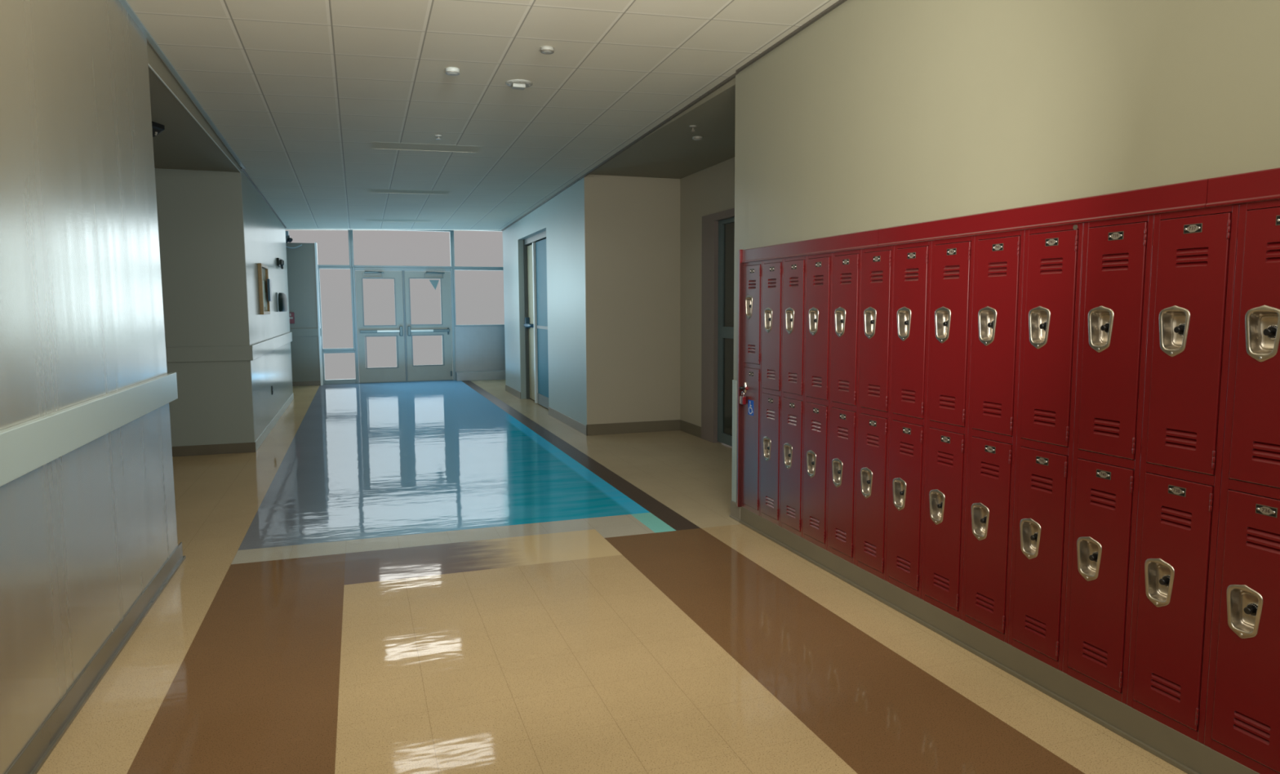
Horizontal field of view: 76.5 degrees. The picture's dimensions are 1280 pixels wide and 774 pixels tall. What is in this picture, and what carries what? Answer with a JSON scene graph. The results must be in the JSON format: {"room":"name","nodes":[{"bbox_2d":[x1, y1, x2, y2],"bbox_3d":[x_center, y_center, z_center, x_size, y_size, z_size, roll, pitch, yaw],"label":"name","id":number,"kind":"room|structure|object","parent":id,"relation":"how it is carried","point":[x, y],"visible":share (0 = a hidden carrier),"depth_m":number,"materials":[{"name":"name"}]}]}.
{"room":"school corridor","nodes":[
{"label":"school corridor","id":0,"kind":"room"},
{"bbox_2d":[0,0,177,773],"bbox_3d":[-1.156,-0.173,-0.551,0.170,3.800,12.150,-2,6,-19],"label":"wall","id":1,"kind":"structure","parent":0,"point":[84,532],"depth_m":3.55,"materials":[{"name":"paint"}]},
{"bbox_2d":[0,372,177,486],"bbox_3d":[-1.075,0.544,-0.396,0.032,0.175,12.260,-2,6,-19],"label":"handrail","id":2,"kind":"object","parent":1,"relation":"attached to","point":[26,446],"depth_m":3.42,"materials":[{"name":"paint"}]},
{"bbox_2d":[4,542,186,773],"bbox_3d":[-1.074,1.651,-0.289,0.022,0.118,12.260,-2,6,-19],"label":"baseboard","id":3,"kind":"structure","parent":1,"relation":"attached to","point":[37,751],"depth_m":3.56,"materials":[{"name":"rubber"}]},
{"bbox_2d":[119,0,245,168],"bbox_3d":[-1.796,-1.909,1.425,0.030,0.354,16.600,-2,6,-19],"label":"trim","id":4,"kind":"structure","parent":1,"relation":"attached to","point":[123,2],"depth_m":5.69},
{"bbox_2d":[146,41,240,172],"bbox_3d":[-5.373,-2.469,6.583,3.300,0.580,4.455,-2,6,-19],"label":"ceiling","id":5,"kind":"structure","parent":0,"point":[183,144],"depth_m":7.25,"materials":[{"name":"paint"}]},
{"bbox_2d":[151,121,164,137],"bbox_3d":[-4.055,-2.173,6.769,0.372,0.057,0.534,0,6,3],"label":"security camera","id":6,"kind":"object","parent":5,"relation":"attached to","point":[157,128],"visible":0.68,"depth_m":6.73,"materials":[{"name":"black plastic"}]},
{"bbox_2d":[154,168,254,446],"bbox_3d":[-6.091,-0.778,8.856,3.298,3.220,0.015,-2,6,-19],"label":"wall","id":7,"kind":"structure","parent":0,"point":[200,215],"depth_m":9.23,"materials":[{"name":"paint"}]},
{"bbox_2d":[165,345,253,362],"bbox_3d":[-6.068,-0.333,8.887,3.328,0.172,0.023,-2,6,-19],"label":"trim","id":8,"kind":"structure","parent":7,"relation":"attached to","point":[200,353],"depth_m":9.27,"materials":[{"name":"paint"}]},
{"bbox_2d":[171,442,256,457],"bbox_3d":[-6.075,0.766,8.998,3.308,0.118,0.008,-2,6,-19],"label":"baseboard","id":9,"kind":"structure","parent":7,"relation":"attached to","point":[242,447],"depth_m":9.39,"materials":[{"name":"rubber"}]},
{"bbox_2d":[240,168,293,441],"bbox_3d":[-7.066,-1.337,11.634,3.300,3.800,5.950,-2,6,-19],"label":"wall","id":10,"kind":"structure","parent":0,"point":[264,235],"depth_m":11.13,"materials":[{"name":"paint"}]},
{"bbox_2d":[147,62,241,173],"bbox_3d":[-3.820,-2.238,7.169,0.008,0.008,4.390,-2,6,-19],"label":"trim","id":11,"kind":"structure","parent":10,"relation":"attached to","point":[149,66],"depth_m":6.38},
{"bbox_2d":[257,262,270,314],"bbox_3d":[-5.035,-1.303,10.881,0.045,0.660,0.840,-2,6,-19],"label":"notice board","id":12,"kind":"object","parent":10,"relation":"attached to","point":[263,272],"visible":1,"depth_m":10.52,"materials":[{"name":"brown wood"}]},
{"bbox_2d":[262,280,265,306],"bbox_3d":[-5.054,-1.252,10.922,0.002,0.350,0.200,-2,6,-19],"label":"notice sheet","id":13,"kind":"object","parent":12,"relation":"attached to","point":[264,291],"visible":0.86,"depth_m":10.91,"materials":[{"name":"paper"}]},
{"bbox_2d":[265,292,267,310],"bbox_3d":[-5.127,-1.178,11.143,0.002,0.240,0.170,-2,6,-19],"label":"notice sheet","id":14,"kind":"object","parent":12,"relation":"attached to","point":[265,292],"visible":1,"depth_m":11.14,"materials":[{"name":"paper"}]},
{"bbox_2d":[266,279,271,301],"bbox_3d":[-5.096,-1.332,11.176,0.030,0.300,0.240,-2,6,-19],"label":"booklet","id":15,"kind":"object","parent":12,"relation":"hanging from","point":[268,281],"visible":1,"depth_m":11.07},
{"bbox_2d":[240,167,286,227],"bbox_3d":[-5.502,-2.704,12.046,0.022,0.139,5.950,-2,6,-19],"label":"trim","id":16,"kind":"structure","parent":10,"relation":"attached to","point":[242,170],"depth_m":11.08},
{"bbox_2d":[252,331,292,359],"bbox_3d":[-5.493,-0.666,12.256,0.028,0.172,5.990,-2,6,-19],"label":"trim","id":17,"kind":"structure","parent":10,"relation":"attached to","point":[260,348],"depth_m":11.29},
{"bbox_2d":[254,393,293,451],"bbox_3d":[-5.493,0.435,12.348,0.008,0.118,5.975,-2,6,-19],"label":"baseboard","id":18,"kind":"structure","parent":10,"relation":"attached to","point":[260,439],"depth_m":11.39,"materials":[{"name":"paint"}]},
{"bbox_2d":[276,257,284,269],"bbox_3d":[-5.865,-2.016,13.278,0.085,0.160,0.540,-2,6,-19],"label":"fire alarm horn","id":19,"kind":"object","parent":10,"relation":"attached to","point":[280,263],"visible":1,"depth_m":13.11,"materials":[{"name":"black plastic"}]},
{"bbox_2d":[275,292,287,311],"bbox_3d":[-5.796,-1.374,13.188,0.110,0.300,0.950,-2,6,-19],"label":"soap dispenser","id":20,"kind":"object","parent":10,"relation":"attached to","point":[282,300],"visible":1,"depth_m":12.88,"materials":[{"name":"black plastic"}]},
{"bbox_2d":[285,242,320,382],"bbox_3d":[-8.762,-1.511,17.167,3.700,3.085,0.140,-2,6,-19],"label":"wall","id":21,"kind":"structure","parent":0,"point":[300,260],"depth_m":17.59,"materials":[{"name":"paint"}]},
{"bbox_2d":[288,312,294,323],"bbox_3d":[-7.524,-1.486,17.493,0.150,0.240,0.058,-2,6,-19],"label":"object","id":22,"kind":"object","parent":21,"relation":"attached to","point":[291,315],"visible":0.63,"depth_m":17.48,"materials":[{"name":"red plastic"}]},
{"bbox_2d":[285,231,302,248],"bbox_3d":[-7.417,-3.134,17.288,0.410,0.360,0.159,-2,6,-19],"label":"emergency light","id":23,"kind":"object","parent":21,"relation":"attached to","point":[288,239],"visible":0.68,"depth_m":17.24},
{"bbox_2d":[289,328,320,336],"bbox_3d":[-8.724,-1.128,17.129,3.720,0.170,0.025,-2,6,-19],"label":"trim","id":24,"kind":"structure","parent":21,"relation":"attached to","point":[297,331],"depth_m":17.62,"materials":[{"name":"paint"}]},
{"bbox_2d":[292,380,320,386],"bbox_3d":[-8.731,-0.018,17.241,3.700,0.100,0.010,-2,6,-19],"label":"baseboard","id":25,"kind":"structure","parent":21,"relation":"attached to","point":[295,383],"depth_m":17.73,"materials":[{"name":"rubber"}]},
{"bbox_2d":[314,242,323,385],"bbox_3d":[-7.019,-1.584,17.750,0.040,3.100,0.170,-2,6,-19],"label":"trim","id":26,"kind":"structure","parent":21,"relation":"attached to","point":[315,243],"depth_m":17.68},
{"bbox_2d":[317,230,351,266],"bbox_3d":[-8.460,-3.014,17.287,4.358,0.869,0.100,-2,6,-19],"label":"window","id":27,"kind":"structure","parent":21,"relation":"in","point":[348,231],"depth_m":17.93,"materials":[{"name":"paint"}]},
{"bbox_2d":[321,350,356,384],"bbox_3d":[-6.717,-0.440,18.140,0.740,0.745,0.100,-2,6,-19],"label":"window","id":28,"kind":"structure","parent":21,"relation":"in","point":[342,380],"depth_m":18.08,"materials":[{"name":"paint"}]},
{"bbox_2d":[317,266,355,351],"bbox_3d":[-6.731,-1.729,18.011,0.725,1.846,0.100,-2,6,-19],"label":"window","id":29,"kind":"structure","parent":28,"relation":"on","point":[344,268],"depth_m":18.00,"materials":[{"name":"paint"}]},
{"bbox_2d":[126,0,839,230],"bbox_3d":[-1.915,-2.324,6.233,9.800,0.573,25.800,-2,6,-19],"label":"ceiling","id":30,"kind":"structure","parent":0,"point":[300,91],"depth_m":6.25,"materials":[{"name":"tile"}]},
{"bbox_2d":[365,218,432,222],"bbox_3d":[-4.243,-2.981,14.290,1.118,0.134,0.348,-2,6,-19],"label":"ceiling light","id":31,"kind":"object","parent":30,"relation":"attached to","point":[366,220],"visible":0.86,"depth_m":14.29,"materials":[{"name":"paint"}]},
{"bbox_2d":[367,188,452,195],"bbox_3d":[-3.182,-2.752,11.226,1.118,0.134,0.348,-2,6,-19],"label":"ceiling light","id":32,"kind":"object","parent":30,"relation":"attached to","point":[369,190],"visible":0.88,"depth_m":11.22,"materials":[{"name":"paint"}]},
{"bbox_2d":[369,142,483,153],"bbox_3d":[-2.218,-2.543,8.446,1.118,0.134,0.348,-2,6,-19],"label":"ceiling light","id":33,"kind":"object","parent":30,"relation":"attached to","point":[375,145],"visible":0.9,"depth_m":8.45,"materials":[{"name":"paint"}]},
{"bbox_2d":[445,66,459,75],"bbox_3d":[-1.355,-2.279,5.871,0.100,0.042,0.100,-2,6,-19],"label":"smoke detector","id":34,"kind":"object","parent":30,"relation":"attached to","point":[452,71],"visible":1,"depth_m":5.84,"materials":[{"name":"white plastic"}]},
{"bbox_2d":[505,79,533,89],"bbox_3d":[-0.932,-2.322,6.261,0.210,0.044,0.210,-2,6,-19],"label":"smoke detector","id":35,"kind":"object","parent":30,"relation":"attached to","point":[516,84],"visible":1,"depth_m":6.22,"materials":[{"name":"white plastic"}]},
{"bbox_2d":[540,45,554,54],"bbox_3d":[-0.625,-2.268,5.471,0.090,0.036,0.090,-2,6,-19],"label":"smoke detector","id":36,"kind":"object","parent":30,"relation":"attached to","point":[547,50],"visible":1,"depth_m":5.44,"materials":[{"name":"white plastic"}]},
{"bbox_2d":[502,177,586,425],"bbox_3d":[-1.509,-1.545,13.484,0.450,3.800,6.205,-2,6,-19],"label":"wall","id":37,"kind":"structure","parent":0,"point":[562,216],"depth_m":11.93,"materials":[{"name":"paint"}]},
{"bbox_2d":[524,244,534,399],"bbox_3d":[-1.929,-1.135,14.456,0.142,2.760,0.785,-2,6,-19],"label":"door","id":38,"kind":"structure","parent":37,"relation":"in","point":[529,322],"depth_m":14.61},
{"bbox_2d":[523,230,546,399],"bbox_3d":[-1.562,-1.127,13.838,0.350,2.900,2.340,-2,6,-19],"label":"trim","id":39,"kind":"structure","parent":37,"relation":"attached to","point":[527,242],"depth_m":14.78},
{"bbox_2d":[532,238,548,408],"bbox_3d":[-1.573,-1.036,13.420,0.090,2.760,1.395,-2,6,-19],"label":"door","id":40,"kind":"structure","parent":37,"relation":"in","point":[540,359],"depth_m":13.69,"materials":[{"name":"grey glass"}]},
{"bbox_2d":[505,384,586,435],"bbox_3d":[-1.713,0.293,13.576,0.010,0.125,6.230,-2,6,-19],"label":"baseboard","id":41,"kind":"object","parent":37,"relation":"attached to","point":[575,424],"visible":1,"depth_m":11.88,"materials":[{"name":"rubber"}]},
{"bbox_2d":[36,379,1187,773],"bbox_3d":[-1.906,1.041,6.586,9.800,0.001,25.850,-2,6,-19],"label":"floor","id":42,"kind":"structure","parent":0,"point":[439,576],"depth_m":4.20,"materials":[{"name":"tile"}]},
{"bbox_2d":[351,266,455,383],"bbox_3d":[-5.351,-1.411,18.521,2.189,2.590,0.100,-2,6,-19],"label":"trim","id":43,"kind":"structure","parent":42,"relation":"on","point":[372,268],"depth_m":18.36,"materials":[{"name":"paint"}]},
{"bbox_2d":[355,270,405,382],"bbox_3d":[-5.830,-1.354,18.270,0.997,2.500,0.190,-2,6,-19],"label":"door","id":44,"kind":"structure","parent":43,"relation":"attached to","point":[397,373],"depth_m":18.33,"materials":[{"name":"paint"}]},
{"bbox_2d":[350,230,453,268],"bbox_3d":[-5.363,-3.143,18.350,2.195,0.889,0.100,-2,6,-19],"label":"window","id":45,"kind":"structure","parent":43,"relation":"on","point":[351,231],"depth_m":18.38,"materials":[{"name":"paint"}]},
{"bbox_2d":[404,271,453,381],"bbox_3d":[-4.828,-1.393,18.614,1.012,2.500,0.190,-2,6,-19],"label":"door","id":46,"kind":"structure","parent":43,"relation":"attached to","point":[444,371],"depth_m":18.69,"materials":[{"name":"paint"}]},
{"bbox_2d":[429,280,439,289],"bbox_3d":[-4.718,-2.339,18.630,0.225,0.230,0.003,-2,6,-19],"label":"sticker","id":47,"kind":"object","parent":46,"relation":"attached to","point":[434,282],"visible":1,"depth_m":18.63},
{"bbox_2d":[359,270,453,383],"bbox_3d":[-5.352,-1.378,18.518,2.074,2.525,0.110,-2,6,-19],"label":"trim","id":48,"kind":"structure","parent":42,"relation":"on","point":[402,271],"depth_m":18.48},
{"bbox_2d":[455,369,505,381],"bbox_3d":[-3.679,-0.273,19.078,1.260,0.200,0.350,-2,6,-19],"label":"trim","id":49,"kind":"structure","parent":42,"relation":"on","point":[475,375],"depth_m":18.89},
{"bbox_2d":[454,325,505,371],"bbox_3d":[-3.728,-0.910,19.149,1.260,1.055,0.070,-2,6,-19],"label":"wall panel","id":50,"kind":"object","parent":49,"relation":"on","point":[477,348],"depth_m":19.10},
{"bbox_2d":[453,267,504,326],"bbox_3d":[-3.727,-2.099,19.019,1.255,1.336,0.100,-2,6,-19],"label":"window","id":51,"kind":"structure","parent":50,"relation":"on","point":[455,268],"depth_m":18.84,"materials":[{"name":"paint"}]},
{"bbox_2d":[452,230,503,268],"bbox_3d":[-3.732,-3.226,18.909,1.255,0.929,0.100,-2,6,-19],"label":"window","id":52,"kind":"structure","parent":51,"relation":"on","point":[453,249],"depth_m":18.80,"materials":[{"name":"paint"}]},
{"bbox_2d":[583,174,679,424],"bbox_3d":[-0.012,-1.063,10.744,1.465,3.360,0.015,-2,6,-19],"label":"wall","id":53,"kind":"structure","parent":0,"point":[632,224],"depth_m":10.70,"materials":[{"name":"paint"}]},
{"bbox_2d":[586,419,701,438],"bbox_3d":[0.045,0.574,10.515,1.325,0.145,0.750,-2,6,-19],"label":"baseboard","id":54,"kind":"structure","parent":53,"relation":"attached to","point":[673,424],"depth_m":10.83,"materials":[{"name":"rubber"}]},
{"bbox_2d":[589,77,735,178],"bbox_3d":[0.707,-2.752,8.464,1.465,0.440,4.440,-2,6,-19],"label":"ceiling","id":55,"kind":"structure","parent":0,"point":[670,151],"depth_m":8.52,"materials":[{"name":"paint"}]},
{"bbox_2d":[688,124,697,132],"bbox_3d":[0.499,-2.423,7.628,0.076,0.057,0.076,-2,6,-19],"label":"sprinkler","id":56,"kind":"object","parent":55,"relation":"attached to","point":[692,126],"visible":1,"depth_m":7.62,"materials":[{"name":"white metal"}]},
{"bbox_2d":[692,136,702,140],"bbox_3d":[0.575,-2.483,8.115,0.100,0.036,0.100,-2,6,-19],"label":"smoke detector","id":57,"kind":"object","parent":55,"relation":"attached to","point":[694,138],"visible":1,"depth_m":8.08,"materials":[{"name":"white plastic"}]},
{"bbox_2d":[680,157,734,426],"bbox_3d":[1.320,-1.109,8.888,0.150,3.800,4.540,-2,6,-19],"label":"wall","id":58,"kind":"structure","parent":0,"point":[709,190],"depth_m":10.47,"materials":[{"name":"paint"}]},
{"bbox_2d":[701,208,734,443],"bbox_3d":[1.197,-0.632,9.204,0.112,2.790,2.250,-2,6,-19],"label":"trim","id":59,"kind":"structure","parent":58,"relation":"attached to","point":[709,300],"depth_m":10.01,"materials":[{"name":"metal"}]},
{"bbox_2d":[717,217,734,446],"bbox_3d":[1.222,-0.596,9.200,0.050,2.680,1.520,-2,6,-19],"label":"door","id":60,"kind":"structure","parent":58,"relation":"in","point":[726,227],"depth_m":9.73,"materials":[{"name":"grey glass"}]},
{"bbox_2d":[733,0,1279,492],"bbox_3d":[3.362,-0.337,0.902,1.435,3.800,11.960,-2,6,-19],"label":"wall","id":61,"kind":"structure","parent":0,"point":[875,114],"depth_m":3.71,"materials":[{"name":"paint"}]},
{"bbox_2d":[501,72,738,231],"bbox_3d":[-0.999,-2.745,11.146,0.027,0.245,10.720,-2,6,-19],"label":"trim","id":62,"kind":"structure","parent":61,"relation":"attached to","point":[733,76],"depth_m":8.16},
{"bbox_2d":[731,379,737,502],"bbox_3d":[0.761,0.426,6.401,0.048,0.965,0.068,-2,6,-19],"label":"trim","id":63,"kind":"structure","parent":61,"relation":"attached to","point":[734,382],"depth_m":6.39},
{"bbox_2d":[728,500,740,521],"bbox_3d":[0.762,0.978,6.408,0.042,0.135,0.181,-2,6,-19],"label":"trim","id":64,"kind":"structure","parent":61,"relation":"attached to","point":[735,510],"depth_m":6.40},
{"bbox_2d":[736,249,743,506],"bbox_3d":[0.768,-0.054,6.213,0.038,1.970,0.028,-2,6,-19],"label":"cabinet filler","id":65,"kind":"object","parent":61,"relation":"attached to","point":[740,265],"visible":0.98,"depth_m":6.20,"materials":[{"name":"red metal"}]},
{"bbox_2d":[735,0,847,72],"bbox_3d":[2.674,-1.949,0.476,0.028,0.262,11.900,-2,6,-19],"label":"trim","id":66,"kind":"structure","parent":61,"relation":"attached to","point":[839,2],"depth_m":5.29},
{"bbox_2d":[742,229,879,262],"bbox_3d":[1.054,-0.905,5.311,0.026,0.097,1.696,-2,6,-19],"label":"strip","id":67,"kind":"object","parent":61,"relation":"attached to","point":[865,239],"visible":1,"depth_m":5.13,"materials":[{"name":"red metal"}]},
{"bbox_2d":[738,506,1259,773],"bbox_3d":[2.721,1.523,0.773,0.049,0.128,11.800,-2,6,-19],"label":"baseboard","id":68,"kind":"structure","parent":61,"relation":"attached to","point":[1181,751],"depth_m":3.61,"materials":[{"name":"rubber"}]},
{"bbox_2d":[739,260,762,515],"bbox_3d":[0.979,0.005,6.116,0.411,1.870,0.304,-2,6,-19],"label":"locker","id":69,"kind":"object","parent":68,"relation":"on","point":[753,271],"visible":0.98,"depth_m":6.05,"materials":[{"name":"red metal"}]},
{"bbox_2d":[739,391,746,404],"bbox_3d":[0.778,0.082,6.141,0.029,0.098,0.056,-2,6,-19],"label":"padlock","id":70,"kind":"object","parent":69,"relation":"hanging from","point":[742,398],"visible":1,"depth_m":6.12,"materials":[{"name":"red metal"}]},
{"bbox_2d":[745,294,752,319],"bbox_3d":[0.827,-0.597,6.054,0.045,0.184,0.117,-2,6,-19],"label":"handle","id":71,"kind":"object","parent":69,"relation":"on","point":[748,298],"depth_m":6.09,"materials":[{"name":"metal"}]},
{"bbox_2d":[760,257,783,526],"bbox_3d":[1.098,0.032,5.836,0.370,1.870,0.304,-2,6,-19],"label":"locker","id":72,"kind":"object","parent":68,"relation":"on","point":[772,269],"visible":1,"depth_m":5.77,"materials":[{"name":"red metal"}]},
{"bbox_2d":[763,435,770,461],"bbox_3d":[0.932,0.445,5.867,0.045,0.184,0.117,-2,6,-19],"label":"handle","id":73,"kind":"object","parent":72,"relation":"on","point":[766,439],"depth_m":5.90,"materials":[{"name":"metal"}]},
{"bbox_2d":[764,306,772,333],"bbox_3d":[0.927,-0.476,5.777,0.045,0.184,0.117,-2,6,-19],"label":"handle","id":74,"kind":"object","parent":72,"relation":"on","point":[767,310],"depth_m":5.81,"materials":[{"name":"metal"}]},
{"bbox_2d":[780,255,806,537],"bbox_3d":[1.198,0.059,5.549,0.370,1.870,0.304,-2,6,-19],"label":"locker","id":75,"kind":"object","parent":68,"relation":"on","point":[794,272],"visible":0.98,"depth_m":5.48,"materials":[{"name":"red metal"}]},
{"bbox_2d":[783,442,792,468],"bbox_3d":[1.031,0.472,5.580,0.045,0.184,0.117,-2,6,-19],"label":"handle","id":76,"kind":"object","parent":75,"relation":"on","point":[788,446],"depth_m":5.61,"materials":[{"name":"metal"}]},
{"bbox_2d":[785,306,794,333],"bbox_3d":[1.027,-0.448,5.490,0.045,0.184,0.117,-2,6,-19],"label":"handle","id":77,"kind":"object","parent":75,"relation":"on","point":[789,311],"depth_m":5.52,"materials":[{"name":"metal"}]},
{"bbox_2d":[802,252,832,550],"bbox_3d":[1.297,0.087,5.262,0.370,1.870,0.304,-2,6,-19],"label":"locker","id":78,"kind":"object","parent":68,"relation":"on","point":[819,266],"visible":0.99,"depth_m":5.19,"materials":[{"name":"red metal"}]},
{"bbox_2d":[806,449,816,477],"bbox_3d":[1.131,0.500,5.293,0.045,0.184,0.117,-2,6,-19],"label":"handle","id":79,"kind":"object","parent":78,"relation":"on","point":[811,454],"depth_m":5.32,"materials":[{"name":"metal"}]},
{"bbox_2d":[808,306,818,335],"bbox_3d":[1.126,-0.421,5.203,0.045,0.184,0.117,-2,6,-19],"label":"handle","id":80,"kind":"object","parent":78,"relation":"on","point":[813,311],"depth_m":5.23,"materials":[{"name":"metal"}]},
{"bbox_2d":[826,248,861,564],"bbox_3d":[1.397,0.115,4.976,0.370,1.870,0.304,-2,6,-19],"label":"locker","id":81,"kind":"object","parent":68,"relation":"on","point":[846,264],"visible":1,"depth_m":4.91,"materials":[{"name":"red metal"}]},
{"bbox_2d":[831,457,842,487],"bbox_3d":[1.230,0.528,5.006,0.045,0.184,0.117,-2,6,-19],"label":"handle","id":82,"kind":"object","parent":81,"relation":"on","point":[837,463],"depth_m":5.04,"materials":[{"name":"metal"}]},
{"bbox_2d":[834,306,845,337],"bbox_3d":[1.226,-0.393,4.916,0.045,0.184,0.117,-2,6,-19],"label":"handle","id":83,"kind":"object","parent":81,"relation":"on","point":[839,312],"depth_m":4.95,"materials":[{"name":"metal"}]},
{"bbox_2d":[854,244,894,580],"bbox_3d":[1.496,0.142,4.689,0.370,1.870,0.304,-2,6,-19],"label":"locker","id":84,"kind":"object","parent":68,"relation":"on","point":[877,263],"visible":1,"depth_m":4.62,"materials":[{"name":"red metal"}]},
{"bbox_2d":[860,466,872,497],"bbox_3d":[1.330,0.555,4.720,0.045,0.184,0.117,-2,6,-19],"label":"handle","id":85,"kind":"object","parent":84,"relation":"on","point":[866,473],"depth_m":4.75,"materials":[{"name":"metal"}]},
{"bbox_2d":[863,306,876,338],"bbox_3d":[1.326,-0.365,4.630,0.045,0.184,0.117,-2,6,-19],"label":"handle","id":86,"kind":"object","parent":84,"relation":"on","point":[869,313],"depth_m":4.66,"materials":[{"name":"metal"}]},
{"bbox_2d":[885,240,932,598],"bbox_3d":[1.596,0.170,4.402,0.370,1.870,0.304,-2,6,-19],"label":"locker","id":87,"kind":"object","parent":68,"relation":"on","point":[912,261],"visible":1,"depth_m":4.33,"materials":[{"name":"red metal"}]},
{"bbox_2d":[892,477,906,510],"bbox_3d":[1.430,0.583,4.433,0.045,0.184,0.117,-2,6,-19],"label":"handle","id":88,"kind":"object","parent":87,"relation":"on","point":[899,484],"depth_m":4.46,"materials":[{"name":"metal"}]},
{"bbox_2d":[897,306,911,341],"bbox_3d":[1.425,-0.338,4.343,0.045,0.184,0.117,-2,6,-19],"label":"handle","id":89,"kind":"object","parent":87,"relation":"on","point":[904,313],"depth_m":4.37,"materials":[{"name":"metal"}]},
{"bbox_2d":[921,235,974,619],"bbox_3d":[1.696,0.197,4.115,0.370,1.870,0.304,-2,6,-19],"label":"locker","id":90,"kind":"object","parent":68,"relation":"on","point":[952,271],"visible":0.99,"depth_m":4.04,"materials":[{"name":"red metal"}]},
{"bbox_2d":[928,488,945,524],"bbox_3d":[1.529,0.610,4.146,0.045,0.184,0.117,-2,6,-19],"label":"handle","id":91,"kind":"object","parent":90,"relation":"on","point":[936,496],"depth_m":4.17,"materials":[{"name":"metal"}]},
{"bbox_2d":[934,306,951,342],"bbox_3d":[1.525,-0.310,4.056,0.045,0.184,0.117,-2,6,-19],"label":"handle","id":92,"kind":"object","parent":90,"relation":"on","point":[942,313],"depth_m":4.08,"materials":[{"name":"metal"}]},
{"bbox_2d":[961,229,1025,643],"bbox_3d":[1.795,0.225,3.829,0.370,1.870,0.304,-2,6,-19],"label":"locker","id":93,"kind":"object","parent":68,"relation":"on","point":[998,257],"visible":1,"depth_m":3.76,"materials":[{"name":"red metal"}]},
{"bbox_2d":[971,502,989,540],"bbox_3d":[1.629,0.638,3.860,0.045,0.184,0.117,-2,6,-19],"label":"handle","id":94,"kind":"object","parent":93,"relation":"on","point":[980,511],"depth_m":3.88,"materials":[{"name":"metal"}]},
{"bbox_2d":[977,306,996,346],"bbox_3d":[1.625,-0.283,3.769,0.045,0.184,0.117,-2,6,-19],"label":"handle","id":95,"kind":"object","parent":93,"relation":"on","point":[987,315],"depth_m":3.79,"materials":[{"name":"metal"}]},
{"bbox_2d":[1008,222,1084,671],"bbox_3d":[1.895,0.252,3.542,0.370,1.870,0.304,-2,6,-19],"label":"locker","id":96,"kind":"object","parent":68,"relation":"on","point":[1053,255],"visible":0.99,"depth_m":3.47,"materials":[{"name":"red metal"}]},
{"bbox_2d":[1019,518,1040,559],"bbox_3d":[1.729,0.665,3.573,0.045,0.184,0.117,-2,6,-19],"label":"handle","id":97,"kind":"object","parent":96,"relation":"on","point":[1029,528],"depth_m":3.60,"materials":[{"name":"metal"}]},
{"bbox_2d":[1028,306,1050,348],"bbox_3d":[1.724,-0.255,3.483,0.045,0.184,0.117,-2,6,-19],"label":"handle","id":98,"kind":"object","parent":96,"relation":"on","point":[1039,317],"depth_m":3.50,"materials":[{"name":"metal"}]},
{"bbox_2d":[1062,214,1154,704],"bbox_3d":[1.994,0.280,3.255,0.370,1.870,0.304,-2,6,-19],"label":"locker","id":99,"kind":"object","parent":68,"relation":"on","point":[1117,253],"visible":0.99,"depth_m":3.18,"materials":[{"name":"red metal"}]},
{"bbox_2d":[1076,536,1102,581],"bbox_3d":[1.828,0.693,3.286,0.045,0.184,0.117,-2,6,-19],"label":"handle","id":100,"kind":"object","parent":99,"relation":"on","point":[1089,548],"depth_m":3.31,"materials":[{"name":"metal"}]},
{"bbox_2d":[1088,305,1114,352],"bbox_3d":[1.824,-0.228,3.196,0.045,0.184,0.117,-2,6,-19],"label":"handle","id":101,"kind":"object","parent":99,"relation":"on","point":[1100,317],"depth_m":3.21,"materials":[{"name":"metal"}]},
{"bbox_2d":[1126,204,1239,743],"bbox_3d":[2.094,0.308,2.969,0.370,1.870,0.304,-2,6,-19],"label":"locker","id":102,"kind":"object","parent":68,"relation":"on","point":[1193,251],"visible":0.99,"depth_m":2.90,"materials":[{"name":"red metal"}]},
{"bbox_2d":[1144,558,1174,606],"bbox_3d":[1.928,0.721,2.999,0.045,0.184,0.117,-2,6,-19],"label":"handle","id":103,"kind":"object","parent":102,"relation":"on","point":[1159,573],"depth_m":3.02,"materials":[{"name":"metal"}]},
{"bbox_2d":[1159,305,1190,356],"bbox_3d":[1.923,-0.200,2.909,0.045,0.184,0.117,-2,6,-19],"label":"handle","id":104,"kind":"object","parent":102,"relation":"on","point":[1174,320],"depth_m":2.92,"materials":[{"name":"metal"}]},
{"bbox_2d":[1204,199,1279,773],"bbox_3d":[2.194,0.335,2.682,0.370,1.870,0.304,-2,6,-19],"label":"locker","id":105,"kind":"object","parent":68,"relation":"on","point":[1242,722],"visible":1,"depth_m":2.67,"materials":[{"name":"red metal"}]},
{"bbox_2d":[1226,584,1262,638],"bbox_3d":[2.027,0.748,2.712,0.045,0.184,0.117,-2,6,-19],"label":"handle","id":106,"kind":"object","parent":105,"relation":"on","point":[1244,602],"depth_m":2.73,"materials":[{"name":"metal"}]},
{"bbox_2d":[1244,304,1279,362],"bbox_3d":[2.023,-0.172,2.622,0.045,0.184,0.117,-2,6,-19],"label":"handle","id":107,"kind":"object","parent":105,"relation":"on","point":[1262,322],"depth_m":2.64,"materials":[{"name":"metal"}]},
{"bbox_2d":[877,178,1208,246],"bbox_3d":[1.635,-0.744,3.640,0.026,0.097,1.853,-2,6,-19],"label":"strip","id":108,"kind":"object","parent":61,"relation":"attached to","point":[1190,195],"visible":1,"depth_m":3.33,"materials":[{"name":"red metal"}]},
{"bbox_2d":[1205,167,1279,207],"bbox_3d":[2.122,-0.609,2.236,0.026,0.097,1.128,-2,6,-19],"label":"strip","id":109,"kind":"object","parent":61,"relation":"attached to","point":[1264,184],"visible":1,"depth_m":2.65,"materials":[{"name":"red metal"}]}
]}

